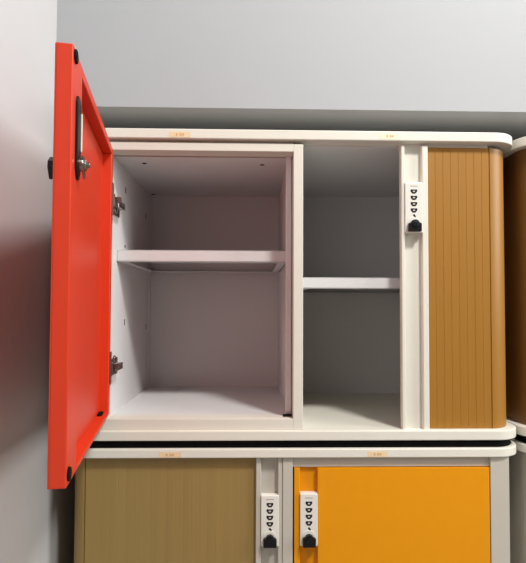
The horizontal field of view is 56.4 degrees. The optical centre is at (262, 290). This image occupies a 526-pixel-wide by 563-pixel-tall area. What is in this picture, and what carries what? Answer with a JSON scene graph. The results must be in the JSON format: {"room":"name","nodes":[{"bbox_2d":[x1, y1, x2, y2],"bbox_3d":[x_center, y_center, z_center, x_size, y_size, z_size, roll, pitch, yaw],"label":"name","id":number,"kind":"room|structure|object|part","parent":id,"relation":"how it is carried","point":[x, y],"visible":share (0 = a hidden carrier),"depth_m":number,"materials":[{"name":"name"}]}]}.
{"room":"locker room","nodes":[
{"label":"locker room","id":0,"kind":"room"},
{"bbox_2d":[0,0,74,562],"bbox_3d":[-0.458,-0.496,-0.294,0.100,2.850,3.800,0,-2,-1],"label":"wall","id":1,"kind":"structure","parent":0,"point":[37,522],"depth_m":0.91,"materials":[{"name":"paint"}]},
{"bbox_2d":[56,0,525,140],"bbox_3d":[1.566,-1.115,1.389,4.016,1.487,0.570,0,-2,-1],"label":"wall","id":2,"kind":"structure","parent":0,"point":[323,65],"depth_m":1.05,"materials":[{"name":"white paint"}]},
{"bbox_3d":[1.544,0.987,-0.298,4.116,0.100,3.800,0,-2,-1],"label":"floor","id":3,"kind":"structure","parent":0,"visible":0},
{"bbox_2d":[74,441,515,562],"bbox_3d":[0.063,0.655,1.210,0.944,0.654,0.480,0,-2,-1],"label":"storage cabinet","id":4,"kind":"object","parent":3,"relation":"on","point":[352,504],"visible":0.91,"depth_m":1.00,"materials":[{"name":"white metal"}]},
{"bbox_2d":[74,458,255,562],"bbox_3d":[-0.208,0.639,1.193,0.376,0.590,0.404,0,-2,-1],"label":"shutter","id":5,"kind":"object","parent":4,"relation":"hanging from","point":[128,510],"depth_m":1.00,"materials":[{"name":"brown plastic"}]},
{"bbox_3d":[0.012,0.634,0.996,0.054,0.590,0.014,0,-2,-1],"label":"lead rail","id":6,"kind":"part","parent":4,"relation":"part of","materials":[{"name":"white metal"}]},
{"bbox_3d":[0.014,0.503,0.983,0.027,0.024,0.012,0,-2,-1],"label":"lock knob","id":7,"kind":"part","parent":4,"relation":"part of","materials":[{"name":"black plastic"}]},
{"bbox_2d":[47,42,515,489],"bbox_3d":[0.070,-0.005,1.033,0.944,0.654,0.879,0,-2,-1],"label":"storage cabinet","id":8,"kind":"object","parent":4,"relation":"on","point":[211,288],"visible":1,"depth_m":1.04,"materials":[{"name":"white metal"}]},
{"bbox_3d":[-0.264,-0.154,0.620,0.011,0.029,0.030,1,-2,-11],"label":"door knob","id":9,"kind":"part","parent":8,"relation":"part of","materials":[{"name":"black plastic"}]},
{"bbox_3d":[-0.281,-0.027,0.790,0.021,0.538,0.412,1,-2,-11],"label":"locker door","id":10,"kind":"part","parent":8,"relation":"part of","materials":[{"name":"red metal"}]},
{"bbox_2d":[117,250,284,272],"bbox_3d":[-0.138,-0.071,1.242,0.373,0.025,0.327,0,-2,-1],"label":"shelf","id":11,"kind":"object","parent":8,"relation":"attached to","point":[134,261],"depth_m":1.08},
{"bbox_3d":[-0.159,-0.005,1.220,0.473,0.590,0.430,0,-2,-1],"label":"locker frame","id":12,"kind":"part","parent":8,"relation":"part of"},
{"bbox_3d":[0.064,0.302,1.228,0.944,0.020,0.470,0,-2,-1],"label":"panel","id":13,"kind":"part","parent":8,"relation":"part of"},
{"bbox_3d":[0.066,-0.315,1.248,0.944,0.020,0.470,0,-2,-1],"label":"panel","id":14,"kind":"part","parent":8,"relation":"part of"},
{"bbox_2d":[303,277,399,293],"bbox_3d":[0.283,-0.010,1.243,0.406,0.024,0.379,0,-2,-1],"label":"shelf","id":15,"kind":"object","parent":8,"relation":"attached to","point":[311,285],"depth_m":1.05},
{"bbox_3d":[0.054,0.001,1.445,0.906,0.596,0.012,0,-2,-1],"label":"panel","id":16,"kind":"part","parent":8,"relation":"part of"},
{"bbox_3d":[0.316,-0.009,1.024,0.056,0.590,0.014,0,-2,-1],"label":"lead rail","id":17,"kind":"part","parent":8,"relation":"part of","materials":[{"name":"white metal"}]},
{"bbox_3d":[0.314,-0.135,1.011,0.027,0.025,0.012,0,-2,-1],"label":"lock knob","id":18,"kind":"part","parent":8,"relation":"part of","materials":[{"name":"black plastic"}]},
{"bbox_2d":[428,148,505,427],"bbox_3d":[0.499,-0.002,1.201,0.152,0.588,0.443,-1,-2,23],"label":"shutter","id":19,"kind":"object","parent":8,"relation":"hanging from","point":[467,363],"depth_m":1.03,"materials":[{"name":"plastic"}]},
{"bbox_3d":[0.064,0.337,1.226,0.944,0.018,0.470,0,-2,-1],"label":"panel","id":20,"kind":"part","parent":4,"relation":"part of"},
{"bbox_3d":[0.093,0.501,0.982,0.026,0.025,0.012,0,-2,-1],"label":"lock knob","id":21,"kind":"part","parent":4,"relation":"part of","materials":[{"name":"black plastic"}]},
{"bbox_3d":[0.263,0.635,1.004,0.402,0.546,0.022,0,-2,-1],"label":"locker door","id":22,"kind":"part","parent":4,"relation":"part of","materials":[{"name":"orange metal"}]},
{"bbox_3d":[0.267,0.642,1.208,0.466,0.590,0.430,0,-2,-1],"label":"door frame","id":23,"kind":"part","parent":4,"relation":"part of","materials":[{"name":"metal"}]},
{"bbox_2d":[509,438,525,562],"bbox_3d":[1.010,0.659,1.237,0.944,0.654,0.470,0,-2,-1],"label":"storage cabinet","id":24,"kind":"object","parent":3,"relation":"on","point":[517,462],"visible":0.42,"depth_m":1.07,"materials":[{"name":"white metal"}]},
{"bbox_2d":[503,136,525,442],"bbox_3d":[1.012,0.006,1.259,0.944,0.654,0.470,0,-2,-1],"label":"storage cabinet","id":25,"kind":"object","parent":24,"relation":"on","point":[514,160],"visible":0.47,"depth_m":1.08,"materials":[{"name":"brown metal"}]},
{"bbox_3d":[1.014,-0.310,1.269,0.944,0.020,0.470,0,-2,-1],"label":"panel","id":26,"kind":"part","parent":25,"relation":"part of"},
{"bbox_3d":[1.011,0.306,1.249,0.944,0.020,0.470,0,-2,-1],"label":"panel","id":27,"kind":"part","parent":25,"relation":"part of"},
{"bbox_3d":[1.011,0.342,1.248,0.944,0.018,0.470,0,-2,-1],"label":"panel","id":28,"kind":"part","parent":24,"relation":"part of","materials":[{"name":"white metal"}]}
]}

